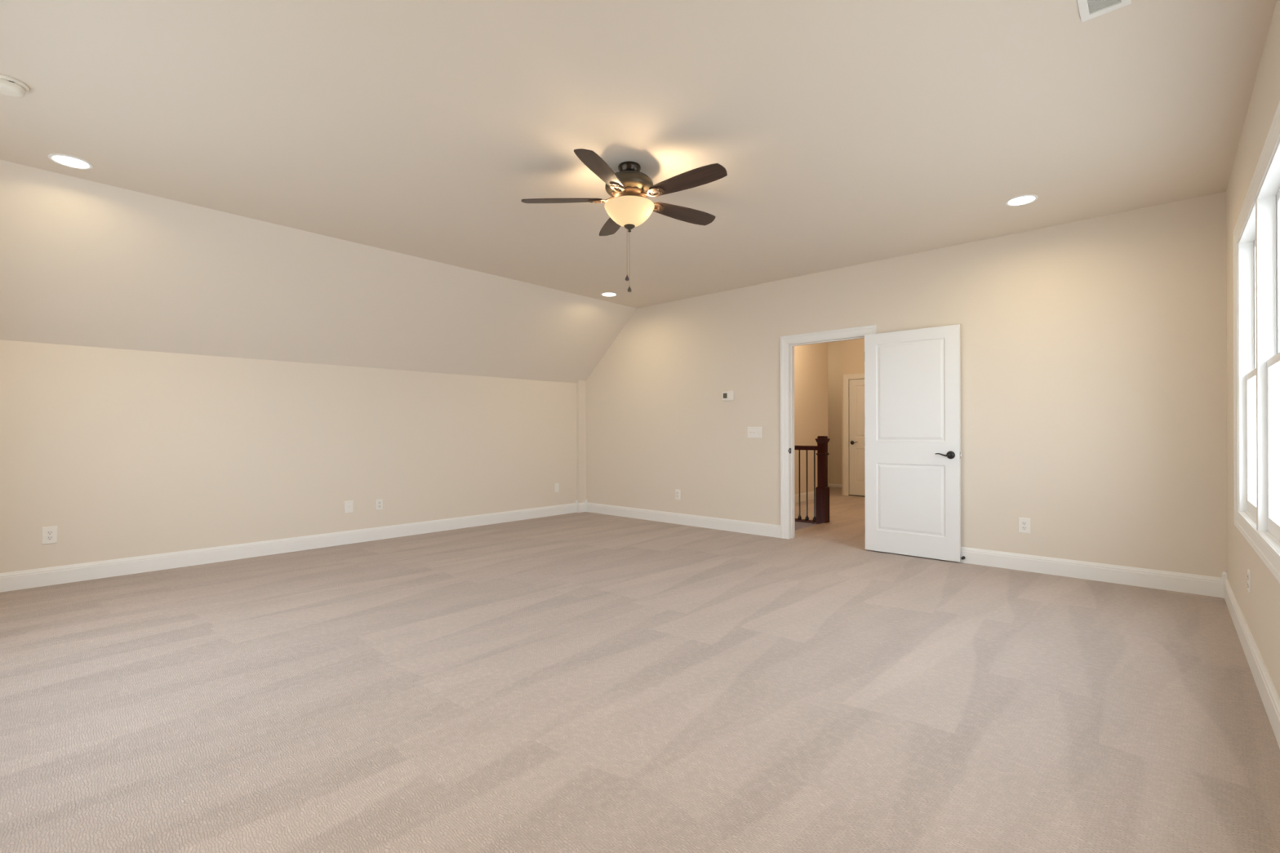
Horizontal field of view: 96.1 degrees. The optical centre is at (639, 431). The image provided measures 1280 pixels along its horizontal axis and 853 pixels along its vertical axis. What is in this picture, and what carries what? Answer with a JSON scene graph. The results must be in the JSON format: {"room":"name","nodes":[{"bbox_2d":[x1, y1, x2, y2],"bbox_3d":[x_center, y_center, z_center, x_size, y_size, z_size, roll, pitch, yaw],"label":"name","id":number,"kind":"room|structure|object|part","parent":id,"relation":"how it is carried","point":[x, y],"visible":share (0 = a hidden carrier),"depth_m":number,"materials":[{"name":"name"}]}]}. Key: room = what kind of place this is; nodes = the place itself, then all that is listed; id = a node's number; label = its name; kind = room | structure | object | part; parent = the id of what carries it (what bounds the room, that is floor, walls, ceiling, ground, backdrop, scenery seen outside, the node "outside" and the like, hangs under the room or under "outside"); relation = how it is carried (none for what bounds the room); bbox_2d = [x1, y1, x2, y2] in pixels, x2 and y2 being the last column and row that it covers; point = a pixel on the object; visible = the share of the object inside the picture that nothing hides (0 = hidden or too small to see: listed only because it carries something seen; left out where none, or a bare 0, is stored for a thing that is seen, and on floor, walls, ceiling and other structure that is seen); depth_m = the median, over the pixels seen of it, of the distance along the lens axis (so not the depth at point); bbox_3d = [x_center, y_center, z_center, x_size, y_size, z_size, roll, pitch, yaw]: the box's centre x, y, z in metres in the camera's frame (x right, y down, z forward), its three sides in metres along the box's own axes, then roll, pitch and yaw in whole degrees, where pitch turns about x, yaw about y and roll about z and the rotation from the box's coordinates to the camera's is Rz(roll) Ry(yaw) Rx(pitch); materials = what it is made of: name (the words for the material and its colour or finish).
{"room":"empty bonus room","nodes":[
{"label":"empty bonus room","id":0,"kind":"room"},
{"bbox_2d":[0,339,586,573],"bbox_3d":[-2.877,0.211,5.981,0.168,1.858,6.325,0,0,42],"label":"wall","id":1,"kind":"structure","parent":0,"point":[130,453],"depth_m":5.19,"materials":[{"name":"beige paint"}]},
{"bbox_2d":[41,525,57,544],"bbox_3d":[-4.378,0.771,4.267,0.008,0.128,0.082,0,0,42],"label":"power outlet","id":2,"kind":"object","parent":1,"relation":"attached to","point":[49,534],"visible":1,"depth_m":4.26,"materials":[{"name":"white plastic"}]},
{"bbox_2d":[46,530,53,534],"bbox_3d":[-4.376,0.751,4.266,0.002,0.027,0.035,0,0,42],"label":"socket","id":3,"kind":"object","parent":2,"relation":"attached to","point":[48,532],"depth_m":4.27,"materials":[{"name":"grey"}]},
{"bbox_2d":[46,536,53,540],"bbox_3d":[-4.376,0.790,4.266,0.002,0.027,0.035,0,0,42],"label":"socket","id":4,"kind":"object","parent":2,"relation":"attached to","point":[48,538],"depth_m":4.27,"materials":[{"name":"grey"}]},
{"bbox_2d":[0,502,576,592],"bbox_3d":[-2.888,1.074,5.901,0.016,0.133,5.950,0,0,42],"label":"baseboard","id":5,"kind":"structure","parent":1,"relation":"attached to","point":[40,577],"depth_m":5.15,"materials":[{"name":"white paint"}]},
{"bbox_2d":[344,500,353,513],"bbox_3d":[-2.951,0.766,5.834,0.013,0.124,0.088,0,0,42],"label":"cable plate","id":6,"kind":"object","parent":1,"relation":"attached to","point":[348,505],"visible":1,"depth_m":5.83,"materials":[{"name":"white plastic"}]},
{"bbox_2d":[375,498,382,510],"bbox_3d":[-2.746,0.771,6.064,0.008,0.112,0.070,0,0,42],"label":"power outlet","id":7,"kind":"object","parent":1,"relation":"attached to","point":[379,502],"visible":1,"depth_m":6.06,"materials":[{"name":"white plastic"}]},
{"bbox_2d":[554,483,559,492],"bbox_3d":[-1.133,0.769,7.840,0.007,0.124,0.078,0,0,42],"label":"cable plate","id":8,"kind":"object","parent":1,"relation":"attached to","point":[556,485],"visible":1,"depth_m":7.84,"materials":[{"name":"white plastic"}]},
{"bbox_2d":[577,502,585,512],"bbox_3d":[-0.812,1.073,8.114,0.016,0.133,0.151,0,0,42],"label":"baseboard","id":9,"kind":"structure","parent":1,"relation":"attached to","point":[581,506],"depth_m":8.09,"materials":[{"name":"white paint"}]},
{"bbox_2d":[0,160,636,383],"bbox_3d":[-2.513,-1.186,5.651,1.158,1.075,6.325,0,0,42],"label":"ceiling","id":10,"kind":"structure","parent":0,"point":[83,262],"depth_m":4.75,"materials":[{"name":"beige paint"}]},
{"bbox_2d":[0,0,1276,308],"bbox_3d":[-0.036,-1.672,3.400,5.538,0.120,6.325,0,0,42],"label":"ceiling","id":11,"kind":"structure","parent":0,"point":[844,133],"depth_m":2.95,"materials":[{"name":"beige paint"}]},
{"bbox_2d":[0,73,29,97],"bbox_3d":[-2.912,-1.583,2.645,0.144,0.048,0.144,0,0,42],"label":"smoke detector","id":12,"kind":"object","parent":11,"relation":"attached to","point":[10,86],"visible":1,"depth_m":2.63,"materials":[{"name":"beige plastic"}]},
{"bbox_2d":[47,153,93,169],"bbox_3d":[-3.385,-1.603,3.422,0.194,0.008,0.194,0,0,42],"label":"recessed light","id":13,"kind":"object","parent":11,"relation":"in","point":[68,161],"visible":1,"depth_m":3.42,"materials":[{"name":"white plastic"}]},
{"bbox_2d":[600,292,617,296],"bbox_3d":[-0.363,-1.604,6.744,0.194,0.008,0.194,0,0,42],"label":"recessed light","id":14,"kind":"object","parent":11,"relation":"in","point":[605,294],"visible":1,"depth_m":6.72,"materials":[{"name":"white plastic"}]},
{"bbox_2d":[521,148,727,292],"bbox_3d":[-0.024,-1.230,3.478,1.236,0.764,1.263,0,0,42],"label":"ceiling fan","id":15,"kind":"object","parent":11,"relation":"hanging from","point":[628,206],"visible":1,"depth_m":3.39,"materials":[{"name":"brown wood"}]},
{"bbox_3d":[-0.477,-1.409,3.513,0.497,0.036,0.135,0,0,2],"label":"fan blade","id":16,"kind":"part","parent":15,"relation":"part of","materials":[{"name":"brown wood"}]},
{"bbox_3d":[-0.206,-1.410,3.109,0.135,0.036,0.497,0,0,20],"label":"fan blade","id":17,"kind":"part","parent":15,"relation":"part of","materials":[{"name":"brown wood"}]},
{"bbox_3d":[-0.177,-1.409,3.895,0.135,0.036,0.497,0,0,-16],"label":"fan blade","id":18,"kind":"part","parent":15,"relation":"part of","materials":[{"name":"brown wood"}]},
{"bbox_3d":[-0.064,-1.309,3.498,0.304,0.127,0.304,0,0,42],"label":"lamp shade","id":19,"kind":"part","parent":15,"relation":"part of","materials":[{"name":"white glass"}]},
{"bbox_3d":[0.279,-1.410,3.728,0.497,0.036,0.135,0,0,-34],"label":"fan blade","id":20,"kind":"part","parent":15,"relation":"part of","materials":[{"name":"brown wood"}]},
{"bbox_3d":[0.261,-1.411,3.242,0.497,0.036,0.135,0,0,38],"label":"fan blade","id":21,"kind":"part","parent":15,"relation":"part of","materials":[{"name":"brown wood"}]},
{"bbox_2d":[1004,194,1038,206],"bbox_3d":[2.668,-1.614,4.023,0.194,0.008,0.194,0,0,42],"label":"recessed light","id":22,"kind":"object","parent":11,"relation":"in","point":[1021,200],"visible":1,"depth_m":4.01,"materials":[{"name":"white plastic"}]},
{"bbox_2d":[1077,0,1131,22],"bbox_3d":[1.677,-1.614,2.086,0.149,0.006,0.352,0,0,42],"label":"ceiling vent","id":23,"kind":"object","parent":11,"relation":"in","point":[1088,9],"visible":1,"depth_m":2.19,"materials":[{"name":"white metal"}]},
{"bbox_2d":[0,486,1279,852],"bbox_3d":[1.456,1.207,5.893,6.696,0.150,12.020,0,0,42],"label":"floor","id":24,"kind":"structure","parent":0,"point":[584,682],"depth_m":2.38,"materials":[{"name":"carpet"}]},
{"bbox_2d":[795,521,817,530],"bbox_3d":[1.810,1.944,7.522,1.226,1.580,0.012,0,0,42],"label":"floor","id":25,"kind":"structure","parent":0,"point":[798,525],"depth_m":7.29,"materials":[{"name":"beige carpet"}]},
{"bbox_2d":[794,342,828,494],"bbox_3d":[1.907,0.385,8.620,0.100,4.700,4.015,0,0,42],"label":"wall","id":26,"kind":"structure","parent":0,"point":[811,361],"depth_m":9.54,"materials":[{"name":"beige paint"}]},
{"bbox_2d":[794,491,813,502],"bbox_3d":[2.333,1.068,9.000,0.016,0.133,2.880,0,0,42],"label":"baseboard","id":27,"kind":"structure","parent":26,"relation":"attached to","point":[811,494],"depth_m":9.35,"materials":[{"name":"white paint"}]},
{"bbox_2d":[795,518,815,524],"bbox_3d":[1.797,1.141,7.589,1.121,0.026,0.110,0,0,42],"label":"trim","id":28,"kind":"structure","parent":26,"relation":"attached to","point":[796,519],"depth_m":7.28,"materials":[{"name":"brown wood"}]},
{"bbox_2d":[794,435,830,524],"bbox_3d":[1.866,0.666,7.563,1.255,1.214,0.132,0,0,42],"label":"stair railing","id":29,"kind":"object","parent":28,"relation":"on","point":[821,493],"visible":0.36,"depth_m":7.16,"materials":[{"name":"brown wood"}]},
{"bbox_3d":[1.823,0.211,7.601,1.143,0.056,0.068,0,0,42],"label":"handrail","id":30,"kind":"part","parent":29,"relation":"part of","materials":[{"name":"brown wood"}]},
{"bbox_3d":[2.281,0.665,7.185,0.132,1.214,0.132,0,0,42],"label":"newel post","id":31,"kind":"part","parent":29,"relation":"part of","materials":[{"name":"brown wood"}]},
{"bbox_2d":[827,341,842,484],"bbox_3d":[3.208,-0.414,11.285,2.174,3.100,1.880,0,0,42],"label":"wall","id":32,"kind":"structure","parent":0,"point":[834,446],"depth_m":11.73,"materials":[{"name":"beige paint"}]},
{"bbox_2d":[828,484,842,487],"bbox_3d":[3.771,1.106,11.899,1.974,0.060,0.016,0,0,42],"label":"baseboard","id":33,"kind":"structure","parent":32,"relation":"attached to","point":[829,485],"depth_m":11.70,"materials":[{"name":"white paint"}]},
{"bbox_2d":[841,338,864,495],"bbox_3d":[5.281,-0.410,9.625,3.326,3.120,1.350,0,0,42],"label":"wall","id":34,"kind":"structure","parent":0,"point":[852,350],"depth_m":10.13,"materials":[{"name":"beige paint"}]},
{"bbox_2d":[843,373,865,496],"bbox_3d":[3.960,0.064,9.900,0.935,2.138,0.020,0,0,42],"label":"trim","id":35,"kind":"structure","parent":34,"relation":"attached to","point":[846,377],"depth_m":10.18,"materials":[{"name":"white paint"}]},
{"bbox_2d":[848,378,865,495],"bbox_3d":[3.974,0.102,9.915,0.775,2.041,0.087,0,0,42],"label":"door","id":36,"kind":"structure","parent":34,"relation":"in","point":[856,387],"depth_m":10.09,"materials":[{"name":"white paint"}]},
{"bbox_2d":[585,191,1226,577],"bbox_3d":[1.624,-0.240,6.083,6.696,2.743,0.120,0,0,42],"label":"wall","id":37,"kind":"structure","parent":0,"point":[1093,366],"depth_m":4.63,"materials":[{"name":"beige paint"}]},
{"bbox_2d":[675,488,679,499],"bbox_3d":[0.461,0.775,7.054,0.080,0.124,0.008,0,0,42],"label":"power outlet","id":38,"kind":"object","parent":37,"relation":"attached to","point":[677,491],"visible":1,"depth_m":7.05,"materials":[{"name":"white plastic"}]},
{"bbox_2d":[586,502,780,537],"bbox_3d":[0.368,1.069,7.133,3.050,0.133,0.016,0,0,42],"label":"baseboard","id":39,"kind":"structure","parent":37,"relation":"attached to","point":[730,525],"depth_m":6.91,"materials":[{"name":"white paint"}]},
{"bbox_2d":[722,391,733,400],"bbox_3d":[1.001,-0.404,6.549,0.144,0.110,0.030,0,0,42],"label":"thermostat","id":40,"kind":"object","parent":37,"relation":"attached to","point":[728,395],"visible":1,"depth_m":6.53,"materials":[{"name":"white plastic"}]},
{"bbox_2d":[746,426,761,438],"bbox_3d":[1.255,0.013,6.327,0.180,0.127,0.017,0,0,42],"label":"light switch","id":41,"kind":"object","parent":37,"relation":"attached to","point":[752,432],"visible":1,"depth_m":6.33,"materials":[{"name":"white plastic"}]},
{"bbox_2d":[780,324,876,551],"bbox_3d":[1.910,0.102,5.823,0.839,2.058,0.126,0,0,42],"label":"door frame","id":42,"kind":"structure","parent":37,"relation":"attached to","point":[791,346],"depth_m":6.08,"materials":[{"name":"white paint"}]},
{"bbox_2d":[864,324,961,562],"bbox_3d":[2.441,0.102,5.195,0.827,2.030,0.140,0,0,42],"label":"door","id":43,"kind":"structure","parent":37,"relation":"in","point":[913,455],"depth_m":5.16,"materials":[{"name":"white paint"}]},
{"bbox_3d":[2.630,0.204,4.964,0.150,0.068,0.052,0,0,42],"label":"lever","id":44,"kind":"part","parent":43,"relation":"part of","materials":[{"name":"black metal"}]},
{"bbox_2d":[1017,517,1030,533],"bbox_3d":[3.106,0.762,4.651,0.084,0.124,0.008,0,0,42],"label":"power outlet","id":45,"kind":"object","parent":37,"relation":"attached to","point":[1024,524],"visible":1,"depth_m":4.65,"materials":[{"name":"white plastic"}]},
{"bbox_2d":[879,546,1222,597],"bbox_3d":[3.090,1.060,4.660,2.307,0.133,0.016,0,0,42],"label":"baseboard","id":46,"kind":"structure","parent":37,"relation":"attached to","point":[1206,585],"depth_m":4.33,"materials":[{"name":"white paint"}]},
{"bbox_2d":[1221,571,1227,598],"bbox_3d":[3.941,1.035,3.879,0.026,0.178,0.026,0,0,42],"label":"trim","id":47,"kind":"structure","parent":37,"relation":"attached to","point":[1224,575],"depth_m":3.87,"materials":[{"name":"white paint"}]},
{"bbox_2d":[1226,0,1279,697],"bbox_3d":[2.005,-0.247,1.546,0.250,2.743,6.325,0,0,42],"label":"wall","id":48,"kind":"structure","parent":0,"point":[1260,609],"depth_m":2.79,"materials":[{"name":"beige paint"}]},
{"bbox_2d":[1238,200,1256,522],"bbox_3d":[3.151,-0.297,2.905,0.121,1.538,0.823,0,0,42],"label":"window","id":49,"kind":"structure","parent":48,"relation":"in","point":[1246,243],"depth_m":3.21,"materials":[{"name":"white glass"}]},
{"bbox_3d":[3.136,0.062,2.918,0.024,0.761,0.797,0,0,42],"label":"sash","id":50,"kind":"part","parent":49,"relation":"part of","materials":[{"name":"white plastic"}]},
{"bbox_3d":[3.158,-0.668,2.898,0.025,0.767,0.797,0,0,42],"label":"sash","id":51,"kind":"part","parent":49,"relation":"part of","materials":[{"name":"white plastic"}]},
{"bbox_2d":[1247,568,1250,594],"bbox_3d":[3.033,0.746,2.865,0.008,0.110,0.078,0,0,42],"label":"power outlet","id":52,"kind":"object","parent":48,"relation":"attached to","point":[1248,570],"visible":1,"depth_m":2.85,"materials":[{"name":"white plastic"}]},
{"bbox_2d":[1224,578,1279,748],"bbox_3d":[1.909,1.058,1.633,0.016,0.133,6.085,0,0,42],"label":"baseboard","id":53,"kind":"structure","parent":48,"relation":"attached to","point":[1269,696],"depth_m":2.56,"materials":[{"name":"white paint"}]},
{"bbox_2d":[1232,101,1279,583],"bbox_3d":[2.236,-0.306,1.999,0.017,1.690,3.566,0,0,42],"label":"trim","id":54,"kind":"structure","parent":48,"relation":"attached to","point":[1264,549],"depth_m":2.83,"materials":[{"name":"white paint"}]},
{"bbox_2d":[1255,198,1257,530],"bbox_3d":[2.819,-0.308,2.627,0.006,1.520,0.036,0,0,42],"label":"trim","id":55,"kind":"structure","parent":48,"relation":"attached to","point":[1255,198],"depth_m":2.62,"materials":[{"name":"white paint"}]},
{"bbox_2d":[1239,511,1279,554],"bbox_3d":[2.253,0.462,1.984,0.029,0.022,3.394,0,0,42],"label":"trim","id":56,"kind":"structure","parent":48,"relation":"attached to","point":[1264,534],"depth_m":2.50,"materials":[{"name":"white paint"}]},
{"bbox_2d":[1256,140,1279,545],"bbox_3d":[2.574,-0.297,2.270,0.121,1.538,0.823,0,0,42],"label":"window","id":57,"kind":"structure","parent":48,"relation":"in","point":[1268,198],"depth_m":2.58,"materials":[{"name":"white glass"}]},
{"bbox_3d":[2.560,0.062,2.284,0.024,0.761,0.797,0,0,42],"label":"sash","id":58,"kind":"part","parent":57,"relation":"part of","materials":[{"name":"white plastic"}]},
{"bbox_3d":[2.582,-0.668,2.263,0.025,0.767,0.797,0,0,42],"label":"sash","id":59,"kind":"part","parent":57,"relation":"part of","materials":[{"name":"white plastic"}]}
]}

